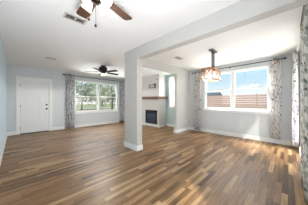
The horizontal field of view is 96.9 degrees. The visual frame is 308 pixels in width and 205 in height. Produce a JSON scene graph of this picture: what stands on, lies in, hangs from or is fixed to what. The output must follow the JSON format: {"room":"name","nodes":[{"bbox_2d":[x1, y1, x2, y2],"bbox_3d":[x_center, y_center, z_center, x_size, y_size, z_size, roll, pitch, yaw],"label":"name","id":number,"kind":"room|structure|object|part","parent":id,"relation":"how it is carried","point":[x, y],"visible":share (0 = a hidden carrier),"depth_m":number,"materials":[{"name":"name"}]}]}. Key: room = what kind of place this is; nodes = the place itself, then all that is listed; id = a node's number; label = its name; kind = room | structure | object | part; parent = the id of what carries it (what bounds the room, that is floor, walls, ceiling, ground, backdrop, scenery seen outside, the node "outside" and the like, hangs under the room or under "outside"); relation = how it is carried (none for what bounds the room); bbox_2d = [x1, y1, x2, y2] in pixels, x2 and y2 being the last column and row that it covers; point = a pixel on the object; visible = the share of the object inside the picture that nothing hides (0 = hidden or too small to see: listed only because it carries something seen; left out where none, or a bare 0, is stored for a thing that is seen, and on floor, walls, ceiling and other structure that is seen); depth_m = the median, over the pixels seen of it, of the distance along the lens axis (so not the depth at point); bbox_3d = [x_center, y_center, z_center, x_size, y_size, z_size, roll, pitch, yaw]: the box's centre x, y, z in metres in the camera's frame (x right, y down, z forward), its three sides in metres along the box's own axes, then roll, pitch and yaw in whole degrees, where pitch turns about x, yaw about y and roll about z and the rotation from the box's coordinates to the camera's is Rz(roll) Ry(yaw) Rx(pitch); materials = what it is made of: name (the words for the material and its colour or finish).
{"room":"empty living room","nodes":[
{"label":"empty living room","id":0,"kind":"room"},
{"bbox_2d":[0,36,6,154],"bbox_3d":[-2.543,-0.068,2.106,7.300,2.435,0.160,0,0,45],"label":"wall","id":1,"kind":"structure","parent":0,"point":[3,65],"depth_m":3.09,"materials":[{"name":"blue paint"}]},
{"bbox_2d":[0,133,6,165],"bbox_3d":[-2.481,1.087,2.169,6.980,0.125,0.016,0,0,45],"label":"baseboard","id":2,"kind":"structure","parent":1,"relation":"attached to","point":[3,147],"depth_m":3.09,"materials":[{"name":"white wood"}]},
{"bbox_2d":[7,64,124,131],"bbox_3d":[-3.176,-0.068,6.556,0.160,2.435,5.300,0,0,45],"label":"wall","id":3,"kind":"structure","parent":0,"point":[58,80],"depth_m":5.60,"materials":[{"name":"paint"}]},
{"bbox_2d":[16,76,51,134],"bbox_3d":[-4.489,0.122,5.161,0.202,2.055,1.020,0,0,45],"label":"door","id":4,"kind":"structure","parent":3,"relation":"in","point":[32,94],"depth_m":5.08,"materials":[{"name":"white paint"}]},
{"bbox_3d":[-4.588,-0.065,5.016,0.008,0.570,0.235,0,0,44],"label":"raised panel","id":5,"kind":"part","parent":4,"relation":"part of","materials":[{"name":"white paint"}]},
{"bbox_3d":[-4.588,0.660,5.016,0.008,0.580,0.235,0,0,44],"label":"raised panel","id":6,"kind":"part","parent":4,"relation":"part of","materials":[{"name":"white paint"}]},
{"bbox_3d":[-4.322,-0.575,5.287,0.008,0.210,0.235,0,0,44],"label":"raised panel","id":7,"kind":"part","parent":4,"relation":"part of","materials":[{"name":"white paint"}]},
{"bbox_3d":[-4.322,-0.065,5.287,0.008,0.570,0.235,0,0,44],"label":"raised panel","id":8,"kind":"part","parent":4,"relation":"part of","materials":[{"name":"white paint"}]},
{"bbox_3d":[-4.322,0.660,5.287,0.008,0.580,0.235,0,0,44],"label":"raised panel","id":9,"kind":"part","parent":4,"relation":"part of","materials":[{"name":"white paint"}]},
{"bbox_2d":[7,120,119,135],"bbox_3d":[-3.107,1.087,6.500,0.016,0.125,5.284,0,0,45],"label":"baseboard","id":10,"kind":"structure","parent":3,"relation":"attached to","point":[117,121],"depth_m":6.26,"materials":[{"name":"white wood"}]},
{"bbox_2d":[75,80,118,113],"bbox_3d":[-2.809,-0.223,6.882,0.185,1.515,2.220,0,0,45],"label":"window","id":11,"kind":"structure","parent":3,"relation":"in","point":[98,110],"depth_m":6.85,"materials":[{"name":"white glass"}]},
{"bbox_3d":[-3.224,-0.602,6.535,0.030,0.709,0.996,0,0,44],"label":"sash","id":12,"kind":"part","parent":11,"relation":"part of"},
{"bbox_3d":[-3.199,0.071,6.511,0.030,0.709,0.996,0,0,44],"label":"sash","id":13,"kind":"part","parent":11,"relation":"part of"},
{"bbox_3d":[-2.770,0.492,6.844,0.075,0.085,2.220,0,0,44],"label":"sill","id":14,"kind":"part","parent":11,"relation":"part of","materials":[{"name":"white wood"}]},
{"bbox_3d":[-2.444,0.071,7.278,0.030,0.709,0.996,0,0,44],"label":"sash","id":15,"kind":"part","parent":11,"relation":"part of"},
{"bbox_3d":[-2.714,-1.150,6.831,0.113,0.056,3.200,0,0,45],"label":"curtain rod","id":16,"kind":"object","parent":3,"relation":"attached to","visible":0},
{"bbox_2d":[65,74,74,128],"bbox_3d":[-3.611,-0.035,5.881,0.082,2.330,0.365,0,0,45],"label":"curtain","id":17,"kind":"object","parent":16,"relation":"hanging from","point":[69,80],"visible":1,"depth_m":5.89,"materials":[{"name":"grey fabric"}]},
{"bbox_2d":[120,81,124,121],"bbox_3d":[-1.780,-0.035,7.737,0.374,2.330,0.075,0,0,-44],"label":"curtain","id":18,"kind":"object","parent":16,"relation":"hanging from","point":[122,84],"visible":0.92,"depth_m":7.71,"materials":[{"name":"grey fabric"}]},
{"bbox_2d":[125,58,141,145],"bbox_3d":[-0.528,0.062,3.429,0.520,2.175,0.150,0,0,45],"label":"wall column","id":19,"kind":"structure","parent":0,"point":[133,68],"depth_m":3.29,"materials":[{"name":"white paint"}]},
{"bbox_2d":[124,141,142,150],"bbox_3d":[-0.528,1.087,3.429,0.552,0.125,0.182,0,0,45],"label":"baseboard","id":20,"kind":"structure","parent":19,"relation":"attached to","point":[126,144],"depth_m":3.29,"materials":[{"name":"white wood"}]},
{"bbox_2d":[0,0,302,79],"bbox_3d":[-0.629,-1.360,4.053,7.300,0.150,5.620,0,0,45],"label":"ceiling","id":21,"kind":"structure","parent":0,"point":[31,31],"depth_m":2.68,"materials":[{"name":"paint"}]},
{"bbox_2d":[63,11,87,24],"bbox_3d":[-1.206,-1.279,2.097,0.160,0.012,0.300,0,0,45],"label":"ceiling vent","id":22,"kind":"object","parent":21,"relation":"in","point":[67,15],"visible":1,"depth_m":2.08,"materials":[{"name":"metal"}]},
{"bbox_3d":[-1.206,-1.284,2.097,0.116,0.002,0.256,0,0,44],"label":"duct plate","id":23,"kind":"part","parent":22,"relation":"part of","materials":[{"name":"white metal"}]},
{"bbox_2d":[85,65,118,75],"bbox_3d":[-1.796,-1.102,4.903,1.208,0.366,1.168,0,0,45],"label":"ceiling fan","id":24,"kind":"object","parent":21,"relation":"hanging from","point":[103,69],"visible":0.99,"depth_m":4.77,"materials":[{"name":"black metal"}]},
{"bbox_2d":[76,0,131,26],"bbox_3d":[-0.613,-1.027,1.431,0.984,0.516,1.018,0,0,45],"label":"ceiling fan","id":25,"kind":"object","parent":21,"relation":"hanging from","point":[86,8],"visible":1,"depth_m":1.49,"materials":[{"name":"brown wood"}]},
{"bbox_3d":[-0.829,-1.120,1.660,0.144,0.033,0.350,0,0,-43],"label":"blade","id":26,"kind":"part","parent":25,"relation":"part of","materials":[{"name":"brown wood"}]},
{"bbox_3d":[-0.714,-1.017,1.448,0.124,0.128,0.110,0,0,44],"label":"lamp shade","id":27,"kind":"part","parent":25,"relation":"part of","materials":[{"name":"white glass"}]},
{"bbox_3d":[-0.553,-1.017,1.524,0.110,0.128,0.124,0,0,44],"label":"lamp shade","id":28,"kind":"part","parent":25,"relation":"part of","materials":[{"name":"white glass"}]},
{"bbox_3d":[-0.477,-1.017,1.363,0.124,0.128,0.110,0,0,44],"label":"lamp shade","id":29,"kind":"part","parent":25,"relation":"part of","materials":[{"name":"white glass"}]},
{"bbox_3d":[-0.426,-1.120,1.706,0.144,0.033,0.350,0,0,29],"label":"blade","id":30,"kind":"part","parent":25,"relation":"part of","materials":[{"name":"brown wood"}]},
{"bbox_2d":[201,49,219,81],"bbox_3d":[1.423,-0.913,3.403,0.268,0.744,0.518,0,0,45],"label":"pendant lamp","id":31,"kind":"object","parent":21,"relation":"hanging from","point":[211,73],"visible":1,"depth_m":3.36,"materials":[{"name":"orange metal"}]},
{"bbox_3d":[1.423,-0.677,3.403,0.268,0.273,0.518,0,0,44],"label":"cage frame","id":32,"kind":"part","parent":31,"relation":"part of","materials":[{"name":"orange metal"}]},
{"bbox_3d":[1.438,-1.030,3.375,0.032,0.450,0.032,0,0,44],"label":"hanging rod","id":33,"kind":"part","parent":31,"relation":"part of","materials":[{"name":"grey metal"}]},
{"bbox_3d":[1.515,-1.030,3.453,0.032,0.450,0.032,0,0,44],"label":"hanging rod","id":34,"kind":"part","parent":31,"relation":"part of","materials":[{"name":"grey metal"}]},
{"bbox_2d":[125,0,307,61],"bbox_3d":[0.442,-1.155,2.475,3.240,0.260,0.150,0,0,45],"label":"ceiling beam","id":35,"kind":"structure","parent":21,"relation":"attached to","point":[240,13],"depth_m":1.94,"materials":[{"name":"white paint"}]},
{"bbox_2d":[0,122,307,204],"bbox_3d":[-0.629,1.210,4.053,7.300,0.120,5.620,0,0,45],"label":"floor","id":36,"kind":"structure","parent":0,"point":[88,165],"depth_m":2.29,"materials":[{"name":"brown wood"}]},
{"bbox_2d":[142,123,166,126],"bbox_3d":[-0.045,1.113,6.788,1.320,0.075,0.540,0,0,45],"label":"hearth","id":37,"kind":"object","parent":36,"relation":"on","point":[142,123],"visible":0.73,"depth_m":6.43,"materials":[{"name":"white stone"}]},
{"bbox_2d":[142,74,165,125],"bbox_3d":[-0.038,-0.068,6.838,1.260,2.435,0.500,0,0,45],"label":"wall","id":38,"kind":"structure","parent":0,"point":[159,105],"depth_m":6.49,"materials":[{"name":"white paint"}]},
{"bbox_2d":[145,110,156,123],"bbox_3d":[-0.030,0.710,6.689,0.780,0.640,0.340,0,0,45],"label":"fireplace","id":39,"kind":"object","parent":38,"relation":"in","point":[150,115],"visible":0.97,"depth_m":6.57,"materials":[{"name":"black metal"}]},
{"bbox_3d":[-0.130,0.745,6.588,0.660,0.450,0.008,0,0,44],"label":"fire glass","id":40,"kind":"part","parent":39,"relation":"part of","materials":[{"name":"black glass"}]},
{"bbox_2d":[142,96,167,98],"bbox_3d":[-0.077,-0.193,6.762,1.410,0.115,0.658,0,0,45],"label":"mantel shelf","id":41,"kind":"object","parent":38,"relation":"attached to","point":[155,97],"visible":0.74,"depth_m":6.29,"materials":[{"name":"brown wood"}]},
{"bbox_2d":[142,58,176,73],"bbox_3d":[0.086,-1.160,4.346,0.110,0.250,2.020,0,0,45],"label":"header beam","id":42,"kind":"structure","parent":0,"point":[148,63],"depth_m":4.35,"materials":[{"name":"white paint"}]},
{"bbox_2d":[174,67,189,129],"bbox_3d":[1.120,-0.068,5.398,0.110,2.435,0.930,0,0,45],"label":"wall","id":43,"kind":"structure","parent":0,"point":[182,78],"depth_m":5.26,"materials":[{"name":"white paint"}]},
{"bbox_2d":[174,127,189,132],"bbox_3d":[1.108,1.087,5.387,0.142,0.125,0.930,0,0,45],"label":"baseboard","id":44,"kind":"structure","parent":43,"relation":"attached to","point":[186,128],"depth_m":5.23,"materials":[{"name":"white wood"}]},
{"bbox_2d":[166,52,298,140],"bbox_3d":[1.227,-0.068,6.057,7.140,2.435,0.160,0,0,45],"label":"wall","id":45,"kind":"structure","parent":0,"point":[241,123],"depth_m":4.27,"materials":[{"name":"paint"}]},
{"bbox_2d":[168,76,173,107],"bbox_3d":[1.040,-0.448,6.195,0.900,1.465,0.185,0,0,45],"label":"window","id":46,"kind":"structure","parent":45,"relation":"in","point":[170,106],"depth_m":6.45,"materials":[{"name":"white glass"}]},
{"bbox_2d":[170,77,173,104],"bbox_3d":[1.028,-0.481,6.182,0.700,1.326,0.028,0,0,45],"label":"window blind","id":47,"kind":"object","parent":46,"relation":"attached to","point":[171,78],"visible":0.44,"depth_m":6.35,"materials":[{"name":"white plastic"}]},
{"bbox_2d":[166,123,297,146],"bbox_3d":[2.150,1.087,5.027,4.380,0.125,0.016,0,0,45],"label":"baseboard","id":48,"kind":"structure","parent":45,"relation":"attached to","point":[265,139],"depth_m":4.28,"materials":[{"name":"white wood"}]},
{"bbox_2d":[202,65,270,114],"bbox_3d":[2.656,-0.352,4.607,2.050,1.435,0.185,0,0,45],"label":"window","id":49,"kind":"structure","parent":45,"relation":"in","point":[232,109],"depth_m":4.56,"materials":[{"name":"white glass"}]},
{"bbox_3d":[2.323,-0.111,4.958,0.887,0.686,0.030,0,0,44],"label":"sash","id":50,"kind":"part","parent":49,"relation":"part of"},
{"bbox_3d":[2.617,0.323,4.568,2.050,0.085,0.075,0,0,44],"label":"sill","id":51,"kind":"part","parent":49,"relation":"part of","materials":[{"name":"white wood"}]},
{"bbox_3d":[3.013,-0.111,4.281,0.887,0.686,0.030,0,0,44],"label":"sash","id":52,"kind":"part","parent":49,"relation":"part of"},
{"bbox_3d":[3.037,-0.720,4.306,0.887,0.604,0.030,0,0,44],"label":"sash","id":53,"kind":"part","parent":49,"relation":"part of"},
{"bbox_2d":[192,57,285,73],"bbox_3d":[2.529,-1.160,4.586,2.760,0.056,0.113,0,0,45],"label":"curtain rod","id":54,"kind":"object","parent":45,"relation":"attached to","point":[284,57],"visible":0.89,"depth_m":4.16,"materials":[{"name":"brown metal"}]},
{"bbox_2d":[194,71,200,130],"bbox_3d":[1.706,-0.055,5.351,0.284,2.310,0.075,0,0,45],"label":"curtain","id":55,"kind":"object","parent":54,"relation":"hanging from","point":[197,76],"visible":0.98,"depth_m":5.33,"materials":[{"name":"white fabric"}]},
{"bbox_2d":[270,57,281,139],"bbox_3d":[3.345,-0.100,3.744,0.234,2.220,0.061,0,0,45],"label":"curtain","id":56,"kind":"object","parent":54,"relation":"hanging from","point":[276,65],"visible":1,"depth_m":3.74,"materials":[{"name":"white fabric"}]},
{"bbox_2d":[299,50,300,146],"bbox_3d":[1.973,-0.068,1.608,0.160,2.435,5.460,0,0,45],"label":"wall","id":57,"kind":"structure","parent":0,"point":[299,50],"depth_m":3.37,"materials":[{"name":"paint"}]},
{"bbox_2d":[296,10,303,52],"bbox_3d":[2.603,-1.170,2.419,0.078,0.056,3.040,0,0,45],"label":"curtain rod","id":58,"kind":"object","parent":57,"relation":"attached to","point":[303,10],"visible":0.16,"depth_m":2.62,"materials":[{"name":"white metal"}]},
{"bbox_2d":[292,50,298,145],"bbox_3d":[3.455,-0.095,3.336,0.119,2.250,0.435,0,0,45],"label":"curtain","id":59,"kind":"object","parent":58,"relation":"hanging from","point":[295,98],"visible":0.94,"depth_m":3.20,"materials":[{"name":"white fabric"}]},
{"bbox_2d":[300,4,307,203],"bbox_3d":[2.023,-0.040,1.827,0.073,2.360,0.865,0,0,45],"label":"curtain","id":60,"kind":"object","parent":58,"relation":"hanging from","point":[303,24],"visible":0.96,"depth_m":1.56,"materials":[{"name":"grey fabric"}]},
{"label":"outside","id":61,"kind":"structure","parent":0,"visible":0},
{"bbox_2d":[76,104,260,110],"bbox_3d":[-7.318,1.450,28.221,130.000,0.100,110.000,0,0,45],"label":"ground","id":62,"kind":"structure","parent":61,"point":[77,105],"depth_m":42.47,"materials":[{"name":"green plant"}]},
{"bbox_2d":[76,82,87,104],"bbox_3d":[-11.754,-2.569,15.562,5.897,7.953,6.996,0,0,18],"label":"tree","id":63,"kind":"object","parent":62,"relation":"on","point":[79,99],"visible":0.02,"depth_m":16.76,"materials":[{"name":"green plant"}]},
{"bbox_2d":[76,82,105,110],"bbox_3d":[-11.970,-2.982,22.537,7.166,8.778,7.194,0,0,3],"label":"tree","id":64,"kind":"object","parent":62,"relation":"on","point":[83,93],"visible":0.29,"depth_m":21.50,"materials":[{"name":"green plant"}]},
{"bbox_2d":[86,83,115,108],"bbox_3d":[-5.508,-2.110,18.361,6.654,7.038,5.446,0,0,-27],"label":"tree","id":65,"kind":"object","parent":62,"relation":"on","point":[111,93],"visible":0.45,"depth_m":17.11,"materials":[{"name":"green plant"}]},
{"bbox_2d":[207,92,222,107],"bbox_3d":[6.897,0.150,15.935,1.600,2.500,2.100,0,0,45],"label":"shed","id":66,"kind":"object","parent":62,"relation":"on","point":[215,93],"visible":0.28,"depth_m":15.35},
{"bbox_2d":[172,94,266,108],"bbox_3d":[7.008,0.390,11.412,18.100,2.020,0.127,0,0,45],"label":"wooden fence","id":67,"kind":"object","parent":62,"relation":"on","point":[263,105],"visible":0.24,"depth_m":11.07,"materials":[{"name":"brown wood"}]},
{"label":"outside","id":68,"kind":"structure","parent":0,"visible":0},
{"bbox_2d":[76,107,115,108],"bbox_3d":[-13.024,1.390,33.829,6.000,0.020,110.000,0,0,45],"label":"road","id":69,"kind":"structure","parent":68,"point":[87,107],"depth_m":34.25,"materials":[{"name":"grey asphalt"}]}
]}

